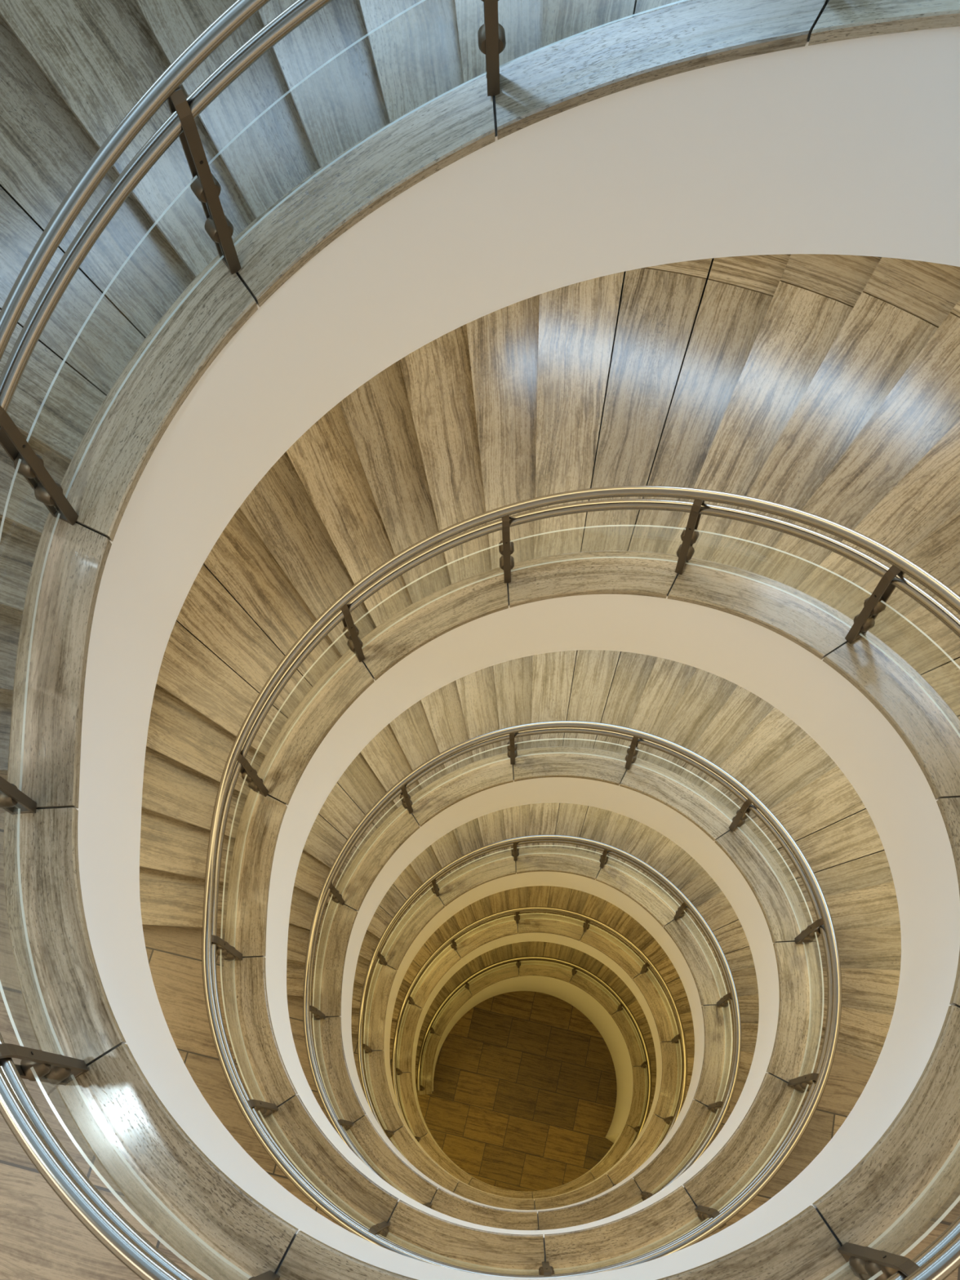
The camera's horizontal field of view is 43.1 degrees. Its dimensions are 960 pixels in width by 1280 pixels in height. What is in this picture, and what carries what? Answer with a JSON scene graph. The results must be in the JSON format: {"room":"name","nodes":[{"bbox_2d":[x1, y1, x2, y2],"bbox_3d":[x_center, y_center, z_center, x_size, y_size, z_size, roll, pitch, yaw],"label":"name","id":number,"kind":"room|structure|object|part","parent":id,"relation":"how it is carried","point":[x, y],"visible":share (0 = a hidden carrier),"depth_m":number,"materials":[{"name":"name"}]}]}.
{"room":"spiral staircase","nodes":[
{"label":"spiral staircase","id":0,"kind":"room"},
{"bbox_2d":[415,944,617,1191],"bbox_3d":[0.833,8.278,22.561,9.610,0.168,9.610,-2,67,1],"label":"floor","id":1,"kind":"structure","parent":0,"point":[523,1097],"depth_m":22.43,"materials":[{"name":"wood"}]},
{"bbox_2d":[415,941,656,1142],"bbox_3d":[1.315,6.271,20.839,8.366,4.613,5.779,23,70,11],"label":"spiral staircase","id":2,"kind":"structure","parent":1,"relation":"on","point":[621,1042],"depth_m":21.37,"materials":[{"name":"wood"}]},
{"bbox_2d":[416,955,651,1128],"bbox_3d":[0.871,6.488,20.089,3.785,4.570,2.415,10,68,6],"label":"balustrade","id":3,"kind":"object","parent":2,"relation":"on","point":[646,1064],"visible":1,"depth_m":20.22,"materials":[{"name":"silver metal"}]},
{"bbox_3d":[-0.992,7.474,21.680,0.068,0.859,0.930,11,68,7],"label":"glass panel","id":4,"kind":"part","parent":3,"relation":"part of","materials":[{"name":"white"}]},
{"bbox_3d":[-0.574,6.499,21.540,0.068,0.835,0.930,40,74,17],"label":"glass panel","id":5,"kind":"part","parent":3,"relation":"part of","materials":[{"name":"white"}]},
{"bbox_3d":[0.205,5.814,21.238,0.930,0.901,0.068,-17,67,-5],"label":"glass panel","id":6,"kind":"part","parent":3,"relation":"part of","materials":[{"name":"white"}]},
{"bbox_3d":[1.132,5.543,20.716,0.930,0.901,0.068,11,68,7],"label":"glass panel","id":7,"kind":"part","parent":3,"relation":"part of","materials":[{"name":"white"}]},
{"bbox_3d":[1.955,5.724,20.033,0.930,0.851,0.068,40,74,17],"label":"glass panel","id":8,"kind":"part","parent":3,"relation":"part of","materials":[{"name":"white"}]},
{"bbox_3d":[2.447,6.245,19.225,0.068,0.884,0.930,-17,67,-5],"label":"glass panel","id":9,"kind":"part","parent":3,"relation":"part of","materials":[{"name":"white"}]},
{"bbox_3d":[2.471,6.885,18.319,0.068,0.967,0.930,11,68,7],"label":"glass panel","id":10,"kind":"part","parent":3,"relation":"part of","materials":[{"name":"white"}]},
{"bbox_3d":[0.373,2.852,9.908,10.013,27.720,10.013,-2,67,1],"label":"wall","id":11,"kind":"structure","parent":0,"visible":0},
{"bbox_2d":[0,0,959,1279],"bbox_3d":[0.138,0.073,3.426,9.609,4.434,9.608,-2,67,1],"label":"spiral staircase","id":12,"kind":"structure","parent":11,"relation":"attached to","point":[690,130],"depth_m":4.33,"materials":[{"name":"paint"}]},
{"bbox_2d":[0,0,959,1279],"bbox_3d":[0.109,-0.263,2.644,3.819,4.354,3.819,-2,67,1],"label":"balustrade","id":13,"kind":"object","parent":12,"relation":"on","point":[19,1110],"visible":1,"depth_m":3.60,"materials":[{"name":"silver metal"}]},
{"bbox_3d":[-1.675,0.476,4.154,0.042,0.747,0.040,-3,67,1],"label":"post","id":14,"kind":"part","parent":13,"relation":"part of","materials":[{"name":"brown metal"}]},
{"bbox_3d":[-1.687,0.621,4.489,0.066,0.018,0.036,-3,67,1],"label":"foot plate","id":15,"kind":"part","parent":13,"relation":"part of","materials":[{"name":"brown metal"}]},
{"bbox_3d":[-1.626,-0.012,4.224,0.068,0.866,0.930,11,68,7],"label":"glass panel","id":16,"kind":"part","parent":13,"relation":"part of","materials":[{"name":"white"}]},
{"bbox_3d":[-1.574,0.966,4.105,0.068,0.415,0.930,-17,67,-5],"label":"glass panel","id":17,"kind":"part","parent":13,"relation":"part of","materials":[{"name":"white"}]},
{"bbox_3d":[-1.488,-0.583,4.046,0.042,0.747,0.040,25,70,12],"label":"post","id":18,"kind":"part","parent":13,"relation":"part of","materials":[{"name":"brown metal"}]},
{"bbox_3d":[-1.385,1.327,3.834,0.042,0.747,0.040,-31,69,-11],"label":"post","id":19,"kind":"part","parent":13,"relation":"part of","materials":[{"name":"brown metal"}]},
{"bbox_3d":[-1.497,-0.450,4.385,0.066,0.018,0.036,25,70,12],"label":"foot plate","id":20,"kind":"part","parent":13,"relation":"part of","materials":[{"name":"brown metal"}]},
{"bbox_3d":[-1.393,1.482,4.164,0.066,0.018,0.036,-31,69,-11],"label":"foot plate","id":21,"kind":"part","parent":13,"relation":"part of","materials":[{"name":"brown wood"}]},
{"bbox_3d":[-1.208,-0.989,4.079,0.068,0.838,0.930,40,74,17],"label":"glass panel","id":22,"kind":"part","parent":13,"relation":"part of","materials":[{"name":"white"}]},
{"bbox_3d":[-1.063,1.701,3.797,0.930,0.366,0.068,40,74,17],"label":"glass panel","id":23,"kind":"part","parent":13,"relation":"part of","materials":[{"name":"white"}]},
{"bbox_3d":[-0.862,-1.431,3.854,0.040,0.747,0.042,-31,69,-11],"label":"post","id":24,"kind":"part","parent":13,"relation":"part of","materials":[{"name":"brown metal"}]},
{"bbox_3d":[-0.863,-1.306,4.197,0.036,0.018,0.066,-31,69,-11],"label":"foot plate","id":25,"kind":"part","parent":13,"relation":"part of","materials":[{"name":"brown metal"}]},
{"bbox_3d":[-0.681,1.908,3.559,0.040,0.747,0.042,25,70,12],"label":"post","id":26,"kind":"part","parent":13,"relation":"part of","materials":[{"name":"brown metal"}]},
{"bbox_3d":[-0.427,-1.656,3.819,0.930,0.811,0.068,-17,67,-5],"label":"glass panel","id":27,"kind":"part","parent":13,"relation":"part of","materials":[{"name":"white"}]},
{"bbox_3d":[0.030,-1.890,3.516,0.040,0.747,0.042,-3,67,1],"label":"post","id":28,"kind":"part","parent":13,"relation":"part of","materials":[{"name":"brown metal"}]},
{"bbox_3d":[0.502,-1.895,3.372,0.930,0.836,0.068,11,68,7],"label":"glass panel","id":29,"kind":"part","parent":13,"relation":"part of","materials":[{"name":"white"}]},
{"bbox_3d":[1.182,1.968,3.862,0.036,0.018,0.066,-31,69,-11],"label":"foot plate","id":30,"kind":"part","parent":13,"relation":"part of","materials":[{"name":"brown metal"}]},
{"bbox_3d":[0.722,2.038,3.588,0.930,0.366,0.068,-17,67,-5],"label":"glass panel","id":31,"kind":"part","parent":13,"relation":"part of","materials":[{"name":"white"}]},
{"bbox_3d":[1.157,1.806,3.536,0.040,0.747,0.042,-31,69,-11],"label":"post","id":32,"kind":"part","parent":13,"relation":"part of","materials":[{"name":"brown metal"}]},
{"bbox_3d":[1.521,1.584,3.825,0.068,0.497,0.930,40,74,17],"label":"glass panel","id":33,"kind":"part","parent":13,"relation":"part of","materials":[{"name":"white"}]},
{"bbox_2d":[389,885,694,1199],"bbox_3d":[0.628,5.867,16.937,9.609,5.123,9.608,-2,67,1],"label":"spiral staircase","id":34,"kind":"structure","parent":11,"relation":"attached to","point":[572,935],"depth_m":17.20,"materials":[{"name":"wood"}]},
{"bbox_2d":[391,906,687,1155],"bbox_3d":[0.600,5.531,16.156,3.819,5.039,3.819,-2,67,1],"label":"balustrade","id":35,"kind":"object","parent":34,"relation":"on","point":[680,1038],"visible":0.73,"depth_m":16.37,"materials":[{"name":"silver metal"}]},
{"bbox_3d":[-1.137,5.760,17.684,0.068,0.861,0.930,11,68,7],"label":"glass panel","id":36,"kind":"part","parent":35,"relation":"part of","materials":[{"name":"white"}]},
{"bbox_3d":[-1.087,6.716,17.514,0.068,0.416,0.930,-17,67,-5],"label":"glass panel","id":37,"kind":"part","parent":35,"relation":"part of","materials":[{"name":"white"}]},
{"bbox_3d":[-0.999,5.190,17.508,0.042,0.747,0.040,25,70,12],"label":"post","id":38,"kind":"part","parent":35,"relation":"part of","materials":[{"name":"brown metal"}]},
{"bbox_3d":[-0.719,4.782,17.535,0.068,0.852,0.930,40,74,17],"label":"glass panel","id":39,"kind":"part","parent":35,"relation":"part of","materials":[{"name":"white"}]},
{"bbox_3d":[-0.373,4.336,17.303,0.040,0.747,0.042,-31,69,-11],"label":"post","id":40,"kind":"part","parent":35,"relation":"part of","materials":[{"name":"brown metal"}]},
{"bbox_3d":[0.060,4.100,17.241,0.930,0.869,0.068,-17,67,-5],"label":"glass panel","id":41,"kind":"part","parent":35,"relation":"part of","materials":[{"name":"white"}]},
{"bbox_3d":[0.517,3.854,16.910,0.040,0.747,0.042,-3,67,1],"label":"post","id":42,"kind":"part","parent":35,"relation":"part of","materials":[{"name":"brown metal"}]},
{"bbox_3d":[0.989,3.849,16.766,0.930,0.835,0.068,11,68,7],"label":"glass panel","id":43,"kind":"part","parent":35,"relation":"part of","materials":[{"name":"white"}]},
{"bbox_3d":[1.431,3.838,16.354,0.040,0.747,0.042,25,70,12],"label":"post","id":44,"kind":"part","parent":35,"relation":"part of","materials":[{"name":"brown metal"}]},
{"bbox_3d":[1.811,4.033,16.090,0.930,0.902,0.068,40,74,17],"label":"glass panel","id":45,"kind":"part","parent":35,"relation":"part of","materials":[{"name":"white"}]},
{"bbox_3d":[2.016,7.427,17.449,0.068,0.923,0.930,40,74,17],"label":"glass panel","id":46,"kind":"part","parent":35,"relation":"part of","materials":[{"name":"white"}]},
{"bbox_3d":[2.115,4.200,15.570,0.042,0.747,0.040,-31,69,-11],"label":"post","id":47,"kind":"part","parent":35,"relation":"part of","materials":[{"name":"brown metal"}]},
{"bbox_3d":[2.304,4.551,15.274,0.068,0.851,0.930,-17,67,-5],"label":"glass panel","id":48,"kind":"part","parent":35,"relation":"part of","materials":[{"name":"white"}]},
{"bbox_3d":[2.329,5.207,14.405,0.068,0.922,0.930,11,68,7],"label":"glass panel","id":49,"kind":"part","parent":35,"relation":"part of","materials":[{"name":"white"}]},
{"bbox_3d":[2.387,4.832,14.740,0.042,0.747,0.040,-3,67,1],"label":"post","id":50,"kind":"part","parent":35,"relation":"part of","materials":[{"name":"brown metal"}]},
{"bbox_2d":[139,253,959,1275],"bbox_3d":[0.257,1.476,6.698,9.609,4.468,9.608,-2,67,1],"label":"spiral staircase","id":51,"kind":"structure","parent":11,"relation":"attached to","point":[824,385],"depth_m":7.50,"materials":[{"name":"wood"}]},
{"bbox_2d":[201,485,959,1278],"bbox_3d":[0.228,1.140,5.915,3.819,4.387,3.819,-2,67,1],"label":"balustrade","id":52,"kind":"object","parent":51,"relation":"on","point":[712,1220],"visible":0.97,"depth_m":6.54,"materials":[{"name":"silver metal"}]},
{"bbox_3d":[-1.555,1.886,7.441,0.042,0.747,0.040,-3,67,1],"label":"post","id":53,"kind":"part","parent":52,"relation":"part of","materials":[{"name":"brown metal"}]},
{"bbox_3d":[-1.507,1.392,7.499,0.068,0.894,0.930,11,68,7],"label":"glass panel","id":54,"kind":"part","parent":52,"relation":"part of","materials":[{"name":"white"}]},
{"bbox_3d":[-1.456,2.362,7.360,0.068,0.383,0.930,-17,67,-5],"label":"glass panel","id":55,"kind":"part","parent":52,"relation":"part of","materials":[{"name":"white"}]},
{"bbox_3d":[-1.369,0.816,7.308,0.042,0.747,0.040,25,70,12],"label":"post","id":56,"kind":"part","parent":52,"relation":"part of","materials":[{"name":"brown metal"}]},
{"bbox_3d":[-1.267,2.710,7.059,0.042,0.747,0.040,-31,69,-11],"label":"post","id":57,"kind":"part","parent":52,"relation":"part of","materials":[{"name":"brown wood"}]},
{"bbox_3d":[-1.090,0.408,7.337,0.068,0.847,0.930,40,74,17],"label":"glass panel","id":58,"kind":"part","parent":52,"relation":"part of","materials":[{"name":"white"}]},
{"bbox_3d":[-0.946,3.081,7.015,0.930,0.383,0.068,40,74,17],"label":"glass panel","id":59,"kind":"part","parent":52,"relation":"part of","materials":[{"name":"white"}]},
{"bbox_3d":[-0.744,-0.036,7.107,0.040,0.747,0.042,-31,69,-11],"label":"post","id":60,"kind":"part","parent":52,"relation":"part of","materials":[{"name":"brown metal"}]},
{"bbox_3d":[-0.565,3.284,6.769,0.040,0.747,0.042,25,70,12],"label":"post","id":61,"kind":"part","parent":52,"relation":"part of","materials":[{"name":"brown metal"}]},
{"bbox_3d":[-0.309,-0.263,7.068,0.930,0.821,0.068,-17,67,-5],"label":"glass panel","id":62,"kind":"part","parent":52,"relation":"part of","materials":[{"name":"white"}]},
{"bbox_3d":[-0.106,3.467,6.810,0.930,0.366,0.068,11,68,7],"label":"glass panel","id":63,"kind":"part","parent":52,"relation":"part of","materials":[{"name":"white"}]},
{"bbox_3d":[0.148,-0.499,6.760,0.040,0.747,0.042,-3,67,1],"label":"post","id":64,"kind":"part","parent":52,"relation":"part of","materials":[{"name":"brown metal"}]},
{"bbox_3d":[0.366,3.460,6.660,0.040,0.747,0.042,-3,67,1],"label":"post","id":65,"kind":"part","parent":52,"relation":"part of","materials":[{"name":"brown metal"}]},
{"bbox_3d":[0.620,-0.506,6.610,0.930,0.847,0.068,11,68,7],"label":"glass panel","id":66,"kind":"part","parent":52,"relation":"part of","materials":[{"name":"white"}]},
{"bbox_3d":[0.840,3.424,6.820,0.930,0.415,0.068,-17,67,-5],"label":"glass panel","id":67,"kind":"part","parent":52,"relation":"part of","materials":[{"name":"white"}]},
{"bbox_3d":[1.062,-0.520,6.192,0.040,0.747,0.042,25,70,12],"label":"post","id":68,"kind":"part","parent":52,"relation":"part of","materials":[{"name":"brown metal"}]},
{"bbox_3d":[1.275,3.202,6.792,0.040,0.747,0.042,-31,69,-11],"label":"post","id":69,"kind":"part","parent":52,"relation":"part of","materials":[{"name":"brown metal"}]},
{"bbox_3d":[1.640,2.987,7.097,0.068,0.529,0.930,40,74,17],"label":"glass panel","id":70,"kind":"part","parent":52,"relation":"part of","materials":[{"name":"white"}]},
{"bbox_3d":[1.443,-0.321,5.936,0.930,0.885,0.068,40,74,17],"label":"glass panel","id":71,"kind":"part","parent":52,"relation":"part of","materials":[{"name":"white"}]},
{"bbox_3d":[1.922,2.613,7.204,0.042,0.747,0.040,25,70,12],"label":"post","id":72,"kind":"part","parent":52,"relation":"part of","materials":[{"name":"brown wood"}]},
{"bbox_3d":[1.780,-0.020,5.763,0.066,0.018,0.036,-31,69,-11],"label":"foot plate","id":73,"kind":"part","parent":52,"relation":"part of","materials":[{"name":"brown metal"}]},
{"bbox_3d":[1.747,-0.151,5.424,0.042,0.747,0.040,-31,69,-11],"label":"post","id":74,"kind":"part","parent":52,"relation":"part of","materials":[{"name":"brown metal"}]},
{"bbox_3d":[1.935,0.201,5.131,0.068,0.845,0.930,-17,67,-5],"label":"glass panel","id":75,"kind":"part","parent":52,"relation":"part of","materials":[{"name":"white"}]},
{"bbox_2d":[351,802,759,1209],"bbox_3d":[0.497,4.312,13.310,9.609,4.552,9.608,-2,67,1],"label":"spiral staircase","id":76,"kind":"structure","parent":11,"relation":"attached to","point":[608,883],"depth_m":13.70,"materials":[{"name":"wood"}]},
{"bbox_2d":[357,834,742,1186],"bbox_3d":[0.468,3.975,12.528,3.819,4.471,3.819,-2,67,1],"label":"balustrade","id":77,"kind":"object","parent":76,"relation":"attached to","point":[731,997],"visible":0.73,"depth_m":12.74,"materials":[{"name":"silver metal"}]},
{"bbox_3d":[-1.315,4.718,14.046,0.042,0.747,0.040,-3,67,1],"label":"post","id":78,"kind":"part","parent":77,"relation":"part of","materials":[{"name":"brown metal"}]},
{"bbox_3d":[-1.267,4.228,14.112,0.068,0.877,0.930,11,68,7],"label":"glass panel","id":79,"kind":"part","parent":77,"relation":"part of","materials":[{"name":"white"}]},
{"bbox_3d":[-1.216,5.191,13.957,0.068,0.400,0.930,-17,67,-5],"label":"glass panel","id":80,"kind":"part","parent":77,"relation":"part of","materials":[{"name":"white"}]},
{"bbox_3d":[-1.129,3.655,13.928,0.042,0.747,0.040,25,70,12],"label":"post","id":81,"kind":"part","parent":77,"relation":"part of","materials":[{"name":"brown metal"}]},
{"bbox_3d":[-1.028,5.536,13.648,0.042,0.747,0.040,-31,69,-11],"label":"post","id":82,"kind":"part","parent":77,"relation":"part of","materials":[{"name":"brown wood"}]},
{"bbox_3d":[-0.707,5.907,13.604,0.930,0.383,0.068,40,74,17],"label":"glass panel","id":83,"kind":"part","parent":77,"relation":"part of","materials":[{"name":"white"}]},
{"bbox_3d":[-0.850,3.243,13.947,0.068,0.868,0.930,40,74,17],"label":"glass panel","id":84,"kind":"part","parent":77,"relation":"part of","materials":[{"name":"white"}]},
{"bbox_3d":[-0.504,2.794,13.707,0.040,0.747,0.042,-31,69,-11],"label":"post","id":85,"kind":"part","parent":77,"relation":"part of","materials":[{"name":"brown metal"}]},
{"bbox_3d":[-0.070,2.558,13.645,0.930,0.868,0.068,-17,67,-5],"label":"glass panel","id":86,"kind":"part","parent":77,"relation":"part of","materials":[{"name":"white"}]},
{"bbox_3d":[0.386,2.312,13.315,0.040,0.747,0.042,-3,67,1],"label":"post","id":87,"kind":"part","parent":77,"relation":"part of","materials":[{"name":"brown metal"}]},
{"bbox_3d":[0.858,2.301,13.155,0.930,0.869,0.068,11,68,7],"label":"glass panel","id":88,"kind":"part","parent":77,"relation":"part of","materials":[{"name":"white"}]},
{"bbox_3d":[1.299,2.283,12.727,0.040,0.747,0.042,25,70,12],"label":"post","id":89,"kind":"part","parent":77,"relation":"part of","materials":[{"name":"brown metal"}]},
{"bbox_3d":[1.681,2.498,12.510,0.930,0.803,0.068,40,74,17],"label":"glass panel","id":90,"kind":"part","parent":77,"relation":"part of","materials":[{"name":"white"}]},
{"bbox_3d":[1.881,5.833,13.732,0.068,0.561,0.930,40,74,17],"label":"glass panel","id":91,"kind":"part","parent":77,"relation":"part of","materials":[{"name":"white"}]},
{"bbox_3d":[2.164,5.465,13.855,0.042,0.747,0.040,25,70,12],"label":"post","id":92,"kind":"part","parent":77,"relation":"part of","materials":[{"name":"brown metal"}]},
{"bbox_3d":[1.987,2.685,12.036,0.042,0.747,0.040,-31,69,-11],"label":"post","id":93,"kind":"part","parent":77,"relation":"part of","materials":[{"name":"brown metal"}]},
{"bbox_3d":[2.175,3.035,11.740,0.068,0.854,0.930,-17,67,-5],"label":"glass panel","id":94,"kind":"part","parent":77,"relation":"part of","materials":[{"name":"white"}]},
{"bbox_3d":[2.204,3.728,10.956,0.068,0.741,0.930,11,68,7],"label":"glass panel","id":95,"kind":"part","parent":77,"relation":"part of","materials":[{"name":"white"}]},
{"bbox_3d":[2.259,3.317,11.206,0.042,0.747,0.040,-3,67,1],"label":"post","id":96,"kind":"part","parent":77,"relation":"part of","materials":[{"name":"brown metal"}]},
{"bbox_2d":[286,649,901,1230],"bbox_3d":[0.376,2.886,9.985,9.609,4.468,9.608,-2,67,1],"label":"spiral staircase","id":97,"kind":"structure","parent":11,"relation":"attached to","point":[706,713],"depth_m":10.33,"materials":[{"name":"wood"}]},
{"bbox_2d":[302,720,841,1230],"bbox_3d":[0.347,2.549,9.203,3.819,4.387,3.819,-2,67,1],"label":"balustrade","id":98,"kind":"object","parent":97,"relation":"on","point":[751,802],"visible":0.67,"depth_m":9.52,"materials":[{"name":"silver metal"}]},
{"bbox_3d":[-1.438,3.269,10.666,0.042,0.747,0.040,-3,67,1],"label":"post","id":99,"kind":"part","parent":98,"relation":"part of","materials":[{"name":"brown metal"}]},
{"bbox_3d":[-1.390,2.782,10.740,0.068,0.861,0.930,11,68,7],"label":"glass panel","id":100,"kind":"part","parent":98,"relation":"part of","materials":[{"name":"white"}]},
{"bbox_3d":[-1.338,3.748,10.593,0.068,0.366,0.930,-17,67,-5],"label":"glass panel","id":101,"kind":"part","parent":98,"relation":"part of","materials":[{"name":"white"}]},
{"bbox_3d":[-1.251,2.212,10.564,0.042,0.747,0.040,25,70,12],"label":"post","id":102,"kind":"part","parent":98,"relation":"part of","materials":[{"name":"brown metal"}]},
{"bbox_3d":[-1.150,4.100,10.300,0.042,0.747,0.040,-31,69,-11],"label":"post","id":103,"kind":"part","parent":98,"relation":"part of","materials":[{"name":"brown wood"}]},
{"bbox_3d":[-0.972,1.804,10.591,0.068,0.852,0.930,40,74,17],"label":"glass panel","id":104,"kind":"part","parent":98,"relation":"part of","materials":[{"name":"white"}]},
{"bbox_3d":[-0.828,4.474,10.263,0.930,0.366,0.068,40,74,17],"label":"glass panel","id":105,"kind":"part","parent":98,"relation":"part of","materials":[{"name":"white"}]},
{"bbox_3d":[-0.626,1.358,10.359,0.040,0.747,0.042,-31,69,-11],"label":"post","id":106,"kind":"part","parent":98,"relation":"part of","materials":[{"name":"brown metal"}]},
{"bbox_3d":[-0.446,4.681,10.025,0.040,0.747,0.042,25,70,12],"label":"post","id":107,"kind":"part","parent":98,"relation":"part of","materials":[{"name":"brown metal"}]},
{"bbox_3d":[-0.191,1.130,10.316,0.930,0.828,0.068,-17,67,-5],"label":"glass panel","id":108,"kind":"part","parent":98,"relation":"part of","materials":[{"name":"white"}]},
{"bbox_3d":[0.266,0.893,10.005,0.040,0.747,0.042,-3,67,1],"label":"post","id":109,"kind":"part","parent":98,"relation":"part of","materials":[{"name":"brown metal"}]},
{"bbox_3d":[0.738,0.888,9.861,0.930,0.836,0.068,11,68,7],"label":"glass panel","id":110,"kind":"part","parent":98,"relation":"part of","materials":[{"name":"white"}]},
{"bbox_3d":[1.180,0.876,9.448,0.040,0.747,0.042,25,70,12],"label":"post","id":111,"kind":"part","parent":98,"relation":"part of","materials":[{"name":"brown metal"}]},
{"bbox_3d":[0.960,4.840,10.123,0.930,0.448,0.068,-17,67,-5],"label":"glass panel","id":112,"kind":"part","parent":98,"relation":"part of","materials":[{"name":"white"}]},
{"bbox_3d":[1.395,4.625,10.110,0.040,0.747,0.042,-31,69,-11],"label":"post","id":113,"kind":"part","parent":98,"relation":"part of","materials":[{"name":"brown metal"}]},
{"bbox_3d":[1.760,4.404,10.400,0.068,0.495,0.930,40,74,17],"label":"glass panel","id":114,"kind":"part","parent":98,"relation":"part of","materials":[{"name":"white"}]},
{"bbox_3d":[1.561,1.080,9.204,0.930,0.861,0.068,40,74,17],"label":"glass panel","id":115,"kind":"part","parent":98,"relation":"part of","materials":[{"name":"white"}]},
{"bbox_3d":[2.042,4.023,10.491,0.042,0.747,0.040,25,70,12],"label":"post","id":116,"kind":"part","parent":98,"relation":"part of","materials":[{"name":"brown metal"}]},
{"bbox_3d":[1.866,1.255,8.703,0.042,0.747,0.040,-31,69,-11],"label":"post","id":117,"kind":"part","parent":98,"relation":"part of","materials":[{"name":"brown metal"}]},
{"bbox_3d":[2.054,1.605,8.406,0.068,0.854,0.930,-17,67,-5],"label":"glass panel","id":118,"kind":"part","parent":98,"relation":"part of","materials":[{"name":"white"}]},
{"bbox_3d":[2.138,1.887,7.873,0.042,0.747,0.040,-3,67,1],"label":"post","id":119,"kind":"part","parent":98,"relation":"part of","materials":[{"name":"brown metal"}]},
{"bbox_3d":[2.084,2.308,7.646,0.068,0.691,0.930,11,68,7],"label":"glass panel","id":120,"kind":"part","parent":98,"relation":"part of","materials":[{"name":"white"}]}
]}

